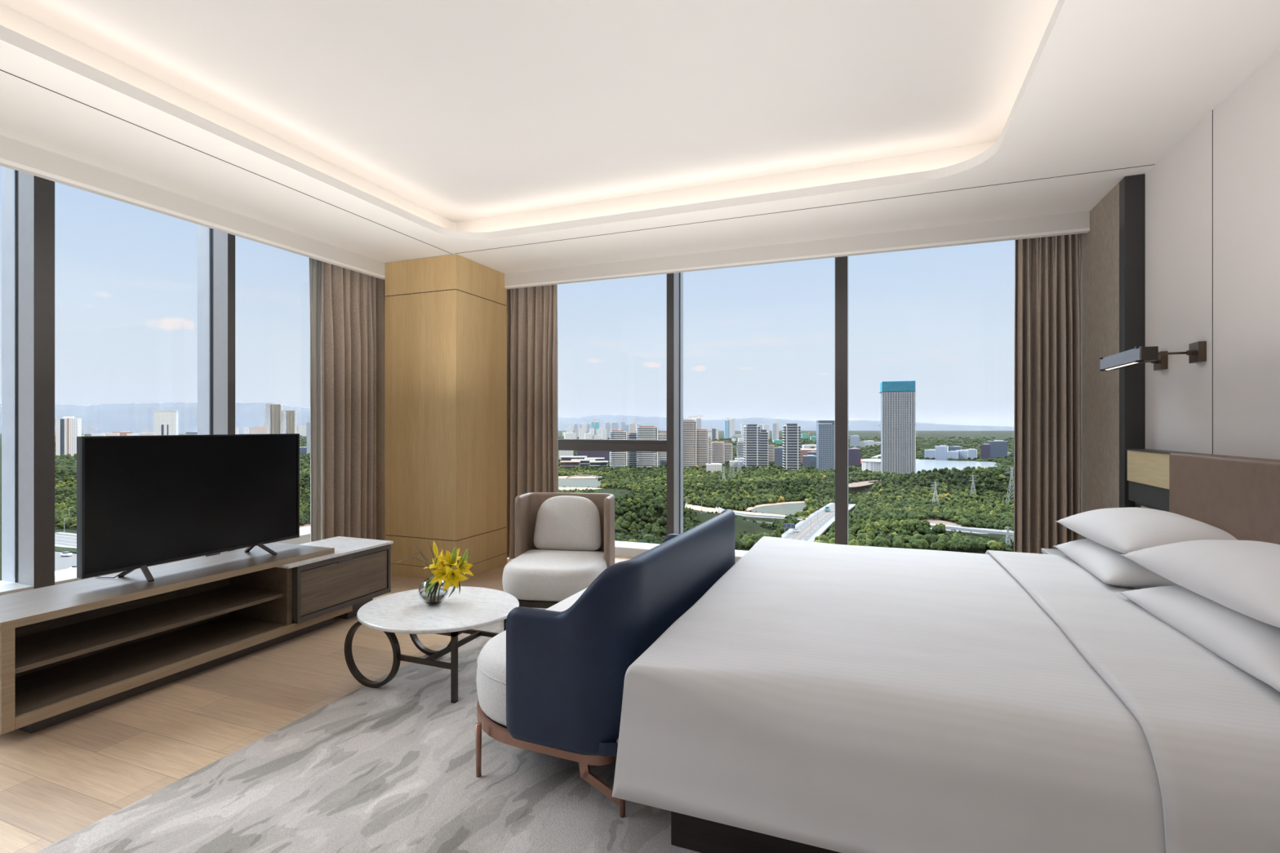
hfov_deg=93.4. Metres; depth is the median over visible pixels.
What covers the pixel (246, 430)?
block
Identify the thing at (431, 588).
leaf
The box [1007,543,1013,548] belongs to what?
tree
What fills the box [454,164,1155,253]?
trim
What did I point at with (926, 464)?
lake
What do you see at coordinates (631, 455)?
apartment tower
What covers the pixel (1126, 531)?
pillow
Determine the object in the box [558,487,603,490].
bank
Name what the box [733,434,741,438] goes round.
block
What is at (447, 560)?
lily
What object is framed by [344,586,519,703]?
coffee table
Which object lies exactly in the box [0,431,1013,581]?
ground
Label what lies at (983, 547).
tree
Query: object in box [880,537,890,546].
tree
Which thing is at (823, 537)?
tree
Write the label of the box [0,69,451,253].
trim
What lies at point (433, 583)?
leaf
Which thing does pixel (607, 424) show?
apartment block
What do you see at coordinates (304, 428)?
block
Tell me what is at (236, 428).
block
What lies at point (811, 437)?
block
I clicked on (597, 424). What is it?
apartment block
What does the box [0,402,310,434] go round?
mountains
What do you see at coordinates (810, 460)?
building
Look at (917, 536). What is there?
tree
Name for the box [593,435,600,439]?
apartment block
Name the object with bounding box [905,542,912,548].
tree
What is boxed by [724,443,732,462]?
apartment tower
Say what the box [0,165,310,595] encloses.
window
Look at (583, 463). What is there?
building
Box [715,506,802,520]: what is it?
footbridge
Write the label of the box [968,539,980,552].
tree
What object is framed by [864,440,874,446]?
building
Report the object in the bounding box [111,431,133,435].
block
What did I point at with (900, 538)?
tree
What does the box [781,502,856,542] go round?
road
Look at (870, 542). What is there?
tree
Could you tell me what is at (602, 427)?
apartment block
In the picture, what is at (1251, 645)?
pillow
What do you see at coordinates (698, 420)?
block
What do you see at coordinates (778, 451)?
building
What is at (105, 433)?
block
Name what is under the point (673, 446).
window
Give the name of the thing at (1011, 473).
pylon
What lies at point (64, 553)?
car
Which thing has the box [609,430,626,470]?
apartment tower
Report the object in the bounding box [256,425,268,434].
block
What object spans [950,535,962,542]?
tree
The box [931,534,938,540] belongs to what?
tree
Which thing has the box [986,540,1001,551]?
tree
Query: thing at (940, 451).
building
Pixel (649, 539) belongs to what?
tree
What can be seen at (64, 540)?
road
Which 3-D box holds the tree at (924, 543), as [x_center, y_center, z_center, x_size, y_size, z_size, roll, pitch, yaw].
[181.711,75.906,388.393,8.283,8.004,7.308,0,0,43]
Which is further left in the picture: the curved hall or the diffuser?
the curved hall
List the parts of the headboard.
oak panel, dark rail, leather panel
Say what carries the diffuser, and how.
attached to the wall lamp
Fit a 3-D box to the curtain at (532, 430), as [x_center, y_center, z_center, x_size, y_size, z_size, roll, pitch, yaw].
[-1.089,-0.075,5.947,0.684,2.775,0.151,0,0,21]
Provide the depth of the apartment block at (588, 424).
3846.21 m
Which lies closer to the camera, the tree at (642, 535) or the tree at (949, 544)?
the tree at (949, 544)
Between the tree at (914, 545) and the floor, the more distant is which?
the tree at (914, 545)
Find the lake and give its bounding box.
[860,458,999,473]
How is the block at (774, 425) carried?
on the ground at (740, 525)
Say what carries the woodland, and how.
on the ground at (740, 525)
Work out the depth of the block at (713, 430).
3538.10 m
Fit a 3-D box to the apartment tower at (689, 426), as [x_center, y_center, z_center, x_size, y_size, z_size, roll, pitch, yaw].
[89.385,33.924,1133.900,30.765,92.152,23.544,0,0,-8]
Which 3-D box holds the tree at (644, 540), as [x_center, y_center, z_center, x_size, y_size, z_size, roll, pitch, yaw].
[2.281,75.700,383.037,7.821,8.236,8.883,0,0,15]
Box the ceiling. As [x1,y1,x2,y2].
[0,0,1279,273]
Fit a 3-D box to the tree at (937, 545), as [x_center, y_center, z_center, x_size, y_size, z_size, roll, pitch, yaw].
[189.084,76.517,384.432,6.895,6.663,6.084,0,0,-15]
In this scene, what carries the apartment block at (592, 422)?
on the ground at (740, 525)
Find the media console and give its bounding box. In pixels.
[0,542,352,734]
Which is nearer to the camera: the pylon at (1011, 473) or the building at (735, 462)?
the pylon at (1011, 473)
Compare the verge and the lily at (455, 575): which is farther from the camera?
the verge
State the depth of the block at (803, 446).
2198.47 m
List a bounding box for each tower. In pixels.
[55,416,81,456]
[153,410,178,435]
[264,404,297,434]
[306,421,310,454]
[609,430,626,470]
[626,432,636,468]
[635,426,657,467]
[657,432,666,466]
[683,420,696,468]
[696,429,708,466]
[708,436,711,463]
[711,441,724,464]
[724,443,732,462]
[737,441,743,458]
[743,424,759,467]
[760,430,768,467]
[768,444,774,462]
[782,423,800,471]
[816,420,835,471]
[878,380,916,474]
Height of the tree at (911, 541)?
7.765 m
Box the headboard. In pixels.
[1125,448,1279,544]
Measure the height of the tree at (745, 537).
8.324 m
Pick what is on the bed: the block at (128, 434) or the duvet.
the duvet
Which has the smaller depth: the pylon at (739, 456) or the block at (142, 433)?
the pylon at (739, 456)
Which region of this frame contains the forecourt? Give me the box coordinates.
[54,551,76,571]
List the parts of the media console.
frame, panel, panel, panel, rail, panel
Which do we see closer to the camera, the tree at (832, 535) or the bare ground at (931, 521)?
the tree at (832, 535)
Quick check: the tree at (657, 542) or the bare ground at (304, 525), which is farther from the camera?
the bare ground at (304, 525)
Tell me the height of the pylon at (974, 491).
24.323 m
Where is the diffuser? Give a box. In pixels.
[1106,362,1137,369]
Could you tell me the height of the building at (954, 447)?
30.465 m
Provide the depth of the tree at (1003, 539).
392.44 m
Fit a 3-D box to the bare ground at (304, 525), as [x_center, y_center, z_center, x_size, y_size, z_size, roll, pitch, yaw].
[-242.077,79.950,446.206,94.349,0.500,73.707,0,0,21]
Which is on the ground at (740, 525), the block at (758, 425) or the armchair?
the block at (758, 425)
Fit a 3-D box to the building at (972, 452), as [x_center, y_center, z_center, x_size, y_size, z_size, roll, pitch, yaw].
[812.000,67.250,1477.334,22.800,25.500,16.800,0,0,37]
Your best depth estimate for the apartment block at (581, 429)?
3159.17 m
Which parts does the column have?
panel, panel, skirting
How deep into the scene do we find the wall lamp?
2.98 m
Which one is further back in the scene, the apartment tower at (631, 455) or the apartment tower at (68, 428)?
the apartment tower at (68, 428)
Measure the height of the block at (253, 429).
75.556 m
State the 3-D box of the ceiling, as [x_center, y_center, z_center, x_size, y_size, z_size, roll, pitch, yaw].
[-0.808,-1.602,1.572,5.570,0.260,7.540,0,0,21]
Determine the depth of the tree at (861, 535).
402.23 m
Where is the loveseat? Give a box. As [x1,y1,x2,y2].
[475,509,734,817]
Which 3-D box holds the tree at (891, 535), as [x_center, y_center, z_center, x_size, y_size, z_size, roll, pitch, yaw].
[167.819,75.601,400.297,7.563,8.701,8.316,0,0,-7]
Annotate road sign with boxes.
[782,523,795,532]
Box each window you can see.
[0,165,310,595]
[558,256,848,564]
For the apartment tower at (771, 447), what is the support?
on the ground at (740, 525)
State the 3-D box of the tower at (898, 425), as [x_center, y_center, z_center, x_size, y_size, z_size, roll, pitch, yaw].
[384.891,6.400,900.708,52.432,147.200,40.432,0,0,17]
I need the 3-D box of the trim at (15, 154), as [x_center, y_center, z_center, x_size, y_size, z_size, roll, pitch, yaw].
[-3.430,-1.643,2.591,0.055,0.618,7.530,0,0,21]
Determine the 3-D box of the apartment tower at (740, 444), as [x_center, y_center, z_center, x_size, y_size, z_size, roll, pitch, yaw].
[234.375,57.500,1392.969,19.763,45.000,15.938,0,0,25]
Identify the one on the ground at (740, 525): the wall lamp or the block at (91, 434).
the block at (91, 434)
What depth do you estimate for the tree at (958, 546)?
382.55 m
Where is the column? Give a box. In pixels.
[384,253,506,578]
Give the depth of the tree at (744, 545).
385.41 m
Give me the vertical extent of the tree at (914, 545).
6.261 m
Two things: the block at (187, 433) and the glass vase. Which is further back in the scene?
the block at (187, 433)
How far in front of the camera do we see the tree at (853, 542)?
385.60 m
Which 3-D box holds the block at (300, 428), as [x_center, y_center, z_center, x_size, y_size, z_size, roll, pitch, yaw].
[-3120.001,35.375,5539.999,38.000,89.250,28.000,0,0,-19]
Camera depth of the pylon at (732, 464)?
885.66 m
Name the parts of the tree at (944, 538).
crown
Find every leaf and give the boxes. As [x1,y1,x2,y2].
[424,581,438,595]
[425,574,435,593]
[426,584,434,597]
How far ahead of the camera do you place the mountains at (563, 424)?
8883.94 m
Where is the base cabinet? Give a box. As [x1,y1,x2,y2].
[275,536,393,623]
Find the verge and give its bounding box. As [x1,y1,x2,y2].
[54,546,76,553]
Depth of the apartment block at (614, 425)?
4016.05 m
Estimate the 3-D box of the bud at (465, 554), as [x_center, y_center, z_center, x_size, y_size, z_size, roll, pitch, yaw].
[-0.991,0.783,3.176,0.234,0.311,0.064,0,0,21]
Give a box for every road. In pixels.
[54,532,76,548]
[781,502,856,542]
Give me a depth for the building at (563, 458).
1218.27 m
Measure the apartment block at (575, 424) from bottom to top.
99.273 m
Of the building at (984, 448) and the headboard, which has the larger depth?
the building at (984, 448)
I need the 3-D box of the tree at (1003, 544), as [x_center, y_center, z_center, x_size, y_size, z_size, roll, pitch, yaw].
[233.737,76.771,388.042,5.868,6.140,5.337,0,0,2]
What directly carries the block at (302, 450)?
on the ground at (740, 525)
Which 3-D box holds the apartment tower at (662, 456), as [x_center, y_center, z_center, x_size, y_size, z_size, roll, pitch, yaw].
[48.108,46.487,1210.405,31.168,67.027,25.135,0,0,-10]
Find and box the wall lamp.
[1099,341,1206,371]
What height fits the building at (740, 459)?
17.716 m
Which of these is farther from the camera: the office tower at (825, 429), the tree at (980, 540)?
the office tower at (825, 429)
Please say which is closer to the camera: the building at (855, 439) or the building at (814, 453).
the building at (814, 453)
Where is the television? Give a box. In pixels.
[76,433,299,582]
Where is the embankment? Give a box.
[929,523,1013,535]
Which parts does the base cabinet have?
drawer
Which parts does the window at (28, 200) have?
sill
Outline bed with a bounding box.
[671,811,839,852]
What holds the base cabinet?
on the floor
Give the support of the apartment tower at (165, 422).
on the ground at (740, 525)
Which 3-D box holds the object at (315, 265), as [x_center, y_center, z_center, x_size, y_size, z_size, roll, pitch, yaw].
[-2.786,-0.075,5.233,0.070,2.775,0.144,0,0,21]
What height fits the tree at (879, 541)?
7.364 m
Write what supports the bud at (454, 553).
in the glass vase
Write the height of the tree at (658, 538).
8.471 m
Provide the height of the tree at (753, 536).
7.703 m
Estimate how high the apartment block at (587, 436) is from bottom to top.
49.875 m
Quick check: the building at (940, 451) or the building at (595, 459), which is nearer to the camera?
the building at (595, 459)
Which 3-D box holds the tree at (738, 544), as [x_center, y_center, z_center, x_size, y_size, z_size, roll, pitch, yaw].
[61.432,75.914,385.445,7.347,8.047,8.327,0,0,-38]
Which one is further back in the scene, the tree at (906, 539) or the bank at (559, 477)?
the bank at (559, 477)
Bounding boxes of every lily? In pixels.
[391,549,445,570]
[428,560,449,585]
[435,547,462,568]
[440,565,468,591]
[455,556,474,576]
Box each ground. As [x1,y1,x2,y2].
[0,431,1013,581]
[299,524,310,528]
[848,480,882,487]
[920,519,960,526]
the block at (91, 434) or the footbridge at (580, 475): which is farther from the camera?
the block at (91, 434)
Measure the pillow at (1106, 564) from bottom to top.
0.172 m
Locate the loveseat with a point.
(551, 683)
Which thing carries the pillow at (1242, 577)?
on the pillow at (1251, 645)
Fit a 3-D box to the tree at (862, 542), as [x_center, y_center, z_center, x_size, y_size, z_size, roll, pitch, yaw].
[143.303,76.402,392.211,7.048,6.811,6.219,0,0,39]
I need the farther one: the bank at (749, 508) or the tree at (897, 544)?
the bank at (749, 508)
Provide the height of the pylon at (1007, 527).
15.505 m
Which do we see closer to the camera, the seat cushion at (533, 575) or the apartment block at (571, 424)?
the seat cushion at (533, 575)
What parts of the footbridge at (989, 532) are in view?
railing, railing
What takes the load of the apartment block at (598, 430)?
on the ground at (740, 525)
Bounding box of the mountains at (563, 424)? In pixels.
[557,414,1013,431]
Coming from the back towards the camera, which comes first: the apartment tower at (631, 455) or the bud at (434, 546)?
the apartment tower at (631, 455)
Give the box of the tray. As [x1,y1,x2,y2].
[0,0,1057,222]
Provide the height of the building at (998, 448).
44.210 m
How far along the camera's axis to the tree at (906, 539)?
397.45 m
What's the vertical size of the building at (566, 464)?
16.000 m
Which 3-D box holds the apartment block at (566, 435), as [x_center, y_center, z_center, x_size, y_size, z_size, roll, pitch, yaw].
[-354.484,55.379,3056.551,55.034,49.241,40.552,0,0,-15]
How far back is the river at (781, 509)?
580.69 m
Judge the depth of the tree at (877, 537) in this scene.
393.59 m
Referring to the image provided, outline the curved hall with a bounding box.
[861,459,880,472]
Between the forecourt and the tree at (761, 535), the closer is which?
the forecourt
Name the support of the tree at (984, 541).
on the ground at (740, 525)
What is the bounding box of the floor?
[0,555,634,852]
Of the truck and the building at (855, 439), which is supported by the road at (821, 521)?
the truck
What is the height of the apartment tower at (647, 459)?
81.026 m
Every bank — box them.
[558,475,601,478]
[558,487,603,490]
[684,504,786,519]
[745,501,804,511]
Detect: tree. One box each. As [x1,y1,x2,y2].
[615,533,623,541]
[622,535,631,540]
[626,538,637,542]
[637,533,647,541]
[637,538,648,543]
[642,533,651,539]
[645,535,655,542]
[651,536,662,542]
[653,540,662,544]
[734,539,742,550]
[740,540,747,550]
[742,534,751,541]
[746,538,755,549]
[749,534,755,540]
[755,532,765,539]
[817,534,829,541]
[827,533,835,539]
[827,537,835,543]
[848,533,855,540]
[848,538,859,546]
[857,533,869,540]
[857,538,865,546]
[865,539,875,546]
[873,535,880,542]
[873,539,884,546]
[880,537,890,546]
[886,533,897,543]
[892,536,904,543]
[892,539,904,548]
[902,536,910,543]
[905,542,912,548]
[909,538,919,545]
[911,533,924,539]
[911,542,923,549]
[916,538,928,549]
[924,533,936,546]
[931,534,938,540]
[931,542,942,550]
[937,538,946,550]
[938,535,949,549]
[946,540,954,551]
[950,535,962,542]
[952,542,962,551]
[958,539,970,551]
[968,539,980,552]
[976,537,983,544]
[979,542,986,551]
[982,539,989,550]
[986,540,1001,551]
[999,536,1012,544]
[999,541,1008,550]
[1004,547,1011,551]
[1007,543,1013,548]
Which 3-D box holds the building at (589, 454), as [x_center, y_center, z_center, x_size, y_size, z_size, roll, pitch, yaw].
[-104.616,59.969,1363.692,72.492,40.061,26.708,0,0,0]
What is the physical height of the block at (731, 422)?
133.636 m
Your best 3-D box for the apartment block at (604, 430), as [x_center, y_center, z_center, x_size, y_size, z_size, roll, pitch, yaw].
[-187.144,45.500,3165.714,24.429,69.000,18.000,0,0,-11]
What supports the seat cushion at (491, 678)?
on the loveseat
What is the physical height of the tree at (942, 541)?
7.208 m
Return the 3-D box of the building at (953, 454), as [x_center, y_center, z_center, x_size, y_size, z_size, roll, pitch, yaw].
[741.290,68.927,1429.678,23.290,22.145,17.161,0,0,35]
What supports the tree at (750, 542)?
on the ground at (740, 525)
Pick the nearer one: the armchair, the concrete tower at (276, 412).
the armchair
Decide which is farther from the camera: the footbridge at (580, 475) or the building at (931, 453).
the building at (931, 453)
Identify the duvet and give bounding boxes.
[612,536,1279,852]
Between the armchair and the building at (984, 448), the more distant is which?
the building at (984, 448)
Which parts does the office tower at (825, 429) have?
crown frame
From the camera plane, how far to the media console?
3.12 m
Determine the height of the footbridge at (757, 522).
5.100 m
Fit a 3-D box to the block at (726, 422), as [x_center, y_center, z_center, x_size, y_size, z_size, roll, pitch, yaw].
[581.817,17.000,4029.091,34.545,126.000,25.455,0,0,-2]
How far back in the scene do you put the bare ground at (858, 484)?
711.48 m
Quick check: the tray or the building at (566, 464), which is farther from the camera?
the building at (566, 464)
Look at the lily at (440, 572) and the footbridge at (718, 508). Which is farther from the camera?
the footbridge at (718, 508)
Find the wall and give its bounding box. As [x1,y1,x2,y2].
[1145,47,1279,459]
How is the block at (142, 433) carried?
on the ground at (740, 525)
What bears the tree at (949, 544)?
on the ground at (740, 525)
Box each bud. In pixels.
[431,541,438,576]
[443,547,468,583]
[449,546,457,567]
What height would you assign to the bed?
0.563 m
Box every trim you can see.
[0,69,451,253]
[0,134,384,279]
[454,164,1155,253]
[504,210,1090,288]
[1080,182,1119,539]
[1119,173,1145,507]
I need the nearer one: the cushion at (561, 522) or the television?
the television
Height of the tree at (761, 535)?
9.976 m
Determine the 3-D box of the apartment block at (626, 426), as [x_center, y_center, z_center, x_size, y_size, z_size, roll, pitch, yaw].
[-87.274,32.273,4029.091,27.636,95.454,20.364,0,0,-9]
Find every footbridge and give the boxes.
[566,474,602,478]
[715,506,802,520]
[747,520,772,524]
[930,524,1013,537]
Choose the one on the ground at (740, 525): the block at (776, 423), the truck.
the block at (776, 423)
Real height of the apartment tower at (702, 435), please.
74.872 m
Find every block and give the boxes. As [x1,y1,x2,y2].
[91,434,105,435]
[100,432,119,435]
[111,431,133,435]
[127,433,139,435]
[139,432,153,435]
[186,431,197,434]
[235,427,238,434]
[243,426,248,434]
[250,426,256,434]
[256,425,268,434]
[297,425,302,435]
[299,447,306,453]
[302,426,306,436]
[564,432,576,439]
[569,423,573,432]
[573,423,577,438]
[578,427,583,439]
[582,422,586,439]
[584,433,594,439]
[586,423,590,433]
[590,427,594,433]
[591,421,594,428]
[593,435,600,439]
[595,421,599,435]
[596,428,600,435]
[600,425,604,438]
[601,428,606,439]
[604,422,609,438]
[611,422,617,430]
[620,421,625,430]
[624,424,629,432]
[629,422,635,432]
[695,417,701,429]
[711,427,715,439]
[715,428,718,439]
[724,419,728,438]
[728,418,734,438]
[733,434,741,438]
[741,422,746,438]
[757,424,763,431]
[762,424,768,438]
[772,422,776,441]
[773,440,782,444]
[775,422,778,439]
[801,433,808,438]
[802,444,816,448]
[809,435,816,439]
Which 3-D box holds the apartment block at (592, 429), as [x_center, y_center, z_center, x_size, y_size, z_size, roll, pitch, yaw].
[-260.742,44.222,3282.963,22.519,71.556,16.593,0,0,-13]
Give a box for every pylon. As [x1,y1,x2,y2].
[728,453,735,478]
[736,456,741,473]
[930,481,940,505]
[969,475,976,494]
[1002,526,1012,551]
[1003,466,1013,504]
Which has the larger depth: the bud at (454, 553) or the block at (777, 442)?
the block at (777, 442)
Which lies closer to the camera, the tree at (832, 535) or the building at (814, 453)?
the tree at (832, 535)
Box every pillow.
[1053,538,1178,589]
[1054,507,1237,554]
[1117,585,1279,692]
[1120,539,1279,627]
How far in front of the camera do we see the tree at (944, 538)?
390.43 m
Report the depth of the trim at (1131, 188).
3.53 m
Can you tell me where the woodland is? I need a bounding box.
[54,435,1013,542]
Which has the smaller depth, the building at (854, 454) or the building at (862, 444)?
the building at (854, 454)
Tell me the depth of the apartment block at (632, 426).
3840.58 m
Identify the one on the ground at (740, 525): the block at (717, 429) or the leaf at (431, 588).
the block at (717, 429)
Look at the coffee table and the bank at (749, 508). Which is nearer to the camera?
the coffee table
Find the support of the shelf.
attached to the media console
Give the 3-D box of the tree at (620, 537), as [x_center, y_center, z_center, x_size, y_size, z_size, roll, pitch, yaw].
[-13.091,75.495,399.972,7.225,8.312,7.944,0,0,35]
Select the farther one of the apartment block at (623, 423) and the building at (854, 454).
the apartment block at (623, 423)
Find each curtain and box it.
[320,261,386,540]
[506,284,558,559]
[1013,233,1080,554]
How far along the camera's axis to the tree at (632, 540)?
384.28 m
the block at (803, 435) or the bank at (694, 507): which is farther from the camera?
the block at (803, 435)
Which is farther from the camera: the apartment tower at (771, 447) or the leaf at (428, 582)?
the apartment tower at (771, 447)
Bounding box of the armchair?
[502,492,614,608]
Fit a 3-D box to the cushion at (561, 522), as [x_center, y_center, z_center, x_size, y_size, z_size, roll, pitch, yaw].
[-0.533,0.714,4.461,0.513,0.395,0.152,0,0,8]
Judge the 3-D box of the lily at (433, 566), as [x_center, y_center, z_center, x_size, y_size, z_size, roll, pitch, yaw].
[-1.130,0.792,3.143,0.287,0.294,0.162,0,0,21]
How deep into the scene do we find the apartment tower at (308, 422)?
1686.86 m
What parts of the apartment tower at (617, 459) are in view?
roof crown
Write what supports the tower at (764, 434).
on the ground at (740, 525)
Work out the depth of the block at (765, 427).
3840.58 m
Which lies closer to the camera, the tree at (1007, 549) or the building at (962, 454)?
the tree at (1007, 549)
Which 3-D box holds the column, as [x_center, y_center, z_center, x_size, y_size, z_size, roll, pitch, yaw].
[-1.792,-0.071,5.632,0.783,2.798,0.763,0,0,21]
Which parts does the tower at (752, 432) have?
roof frame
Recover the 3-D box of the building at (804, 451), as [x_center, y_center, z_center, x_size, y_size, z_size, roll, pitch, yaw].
[388.405,63.565,1284.638,107.942,32.870,79.536,0,0,17]
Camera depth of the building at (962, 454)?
1421.87 m
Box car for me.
[60,551,72,556]
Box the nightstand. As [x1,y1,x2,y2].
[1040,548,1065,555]
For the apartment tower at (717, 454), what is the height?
48.451 m
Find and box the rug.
[35,608,700,852]
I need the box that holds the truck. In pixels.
[824,506,830,511]
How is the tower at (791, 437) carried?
on the ground at (740, 525)
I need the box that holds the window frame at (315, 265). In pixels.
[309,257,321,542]
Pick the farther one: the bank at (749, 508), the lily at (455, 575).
the bank at (749, 508)
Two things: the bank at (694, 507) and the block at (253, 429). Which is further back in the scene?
the block at (253, 429)
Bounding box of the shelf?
[14,585,284,674]
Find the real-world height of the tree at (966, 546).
7.921 m
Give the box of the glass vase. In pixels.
[418,577,448,604]
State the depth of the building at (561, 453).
1422.21 m
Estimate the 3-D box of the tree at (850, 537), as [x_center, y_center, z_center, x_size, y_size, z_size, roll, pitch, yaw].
[141.530,76.103,406.171,9.674,7.643,9.301,0,0,-24]
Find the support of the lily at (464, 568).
in the glass vase
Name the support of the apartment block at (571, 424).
on the ground at (740, 525)
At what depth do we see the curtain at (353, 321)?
5.30 m
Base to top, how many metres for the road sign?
6.400 m
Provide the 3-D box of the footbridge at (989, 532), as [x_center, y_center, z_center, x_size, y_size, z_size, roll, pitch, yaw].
[232.764,77.450,438.350,68.168,7.100,21.666,0,0,21]
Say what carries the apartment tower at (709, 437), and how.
on the ground at (740, 525)
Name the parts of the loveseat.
leg, leg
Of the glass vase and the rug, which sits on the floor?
the rug
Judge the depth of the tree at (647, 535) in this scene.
397.84 m
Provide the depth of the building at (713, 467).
1009.73 m
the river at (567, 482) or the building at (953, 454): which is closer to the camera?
the river at (567, 482)
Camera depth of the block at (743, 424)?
4018.02 m
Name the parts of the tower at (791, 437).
roof frame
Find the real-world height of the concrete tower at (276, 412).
153.227 m
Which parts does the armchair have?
frame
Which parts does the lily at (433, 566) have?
grass blade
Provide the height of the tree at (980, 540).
7.110 m
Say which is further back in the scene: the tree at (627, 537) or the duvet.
the tree at (627, 537)
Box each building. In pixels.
[558,450,573,460]
[560,456,586,461]
[560,461,580,469]
[570,459,595,466]
[577,450,609,461]
[584,457,604,461]
[589,461,608,469]
[706,462,721,472]
[729,460,742,467]
[734,457,743,466]
[774,446,782,466]
[800,448,816,463]
[802,454,816,468]
[807,451,816,455]
[848,448,860,466]
[849,435,859,447]
[859,441,865,447]
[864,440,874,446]
[924,448,935,458]
[935,445,948,460]
[946,450,958,460]
[949,445,961,451]
[956,449,968,460]
[965,448,977,459]
[980,444,990,458]
[986,440,1007,457]
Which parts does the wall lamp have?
wall plate, arm, wall plate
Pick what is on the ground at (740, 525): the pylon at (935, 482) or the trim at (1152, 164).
the pylon at (935, 482)
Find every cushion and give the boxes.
[475,587,586,726]
[502,549,607,601]
[533,495,601,551]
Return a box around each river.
[558,478,600,488]
[749,502,806,515]
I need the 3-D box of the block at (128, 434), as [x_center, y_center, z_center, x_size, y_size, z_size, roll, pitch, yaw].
[-4115.557,68.889,4924.443,101.333,22.222,74.667,0,0,-30]
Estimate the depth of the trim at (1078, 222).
4.75 m
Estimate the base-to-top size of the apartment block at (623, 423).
116.000 m
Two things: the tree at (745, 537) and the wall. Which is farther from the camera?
the tree at (745, 537)
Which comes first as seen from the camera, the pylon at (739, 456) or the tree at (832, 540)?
the tree at (832, 540)
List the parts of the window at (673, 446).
sill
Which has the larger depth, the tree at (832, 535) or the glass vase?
the tree at (832, 535)
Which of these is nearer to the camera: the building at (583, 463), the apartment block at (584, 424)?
the building at (583, 463)
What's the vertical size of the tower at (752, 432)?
84.000 m
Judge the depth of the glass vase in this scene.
3.18 m
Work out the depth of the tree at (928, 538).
394.55 m

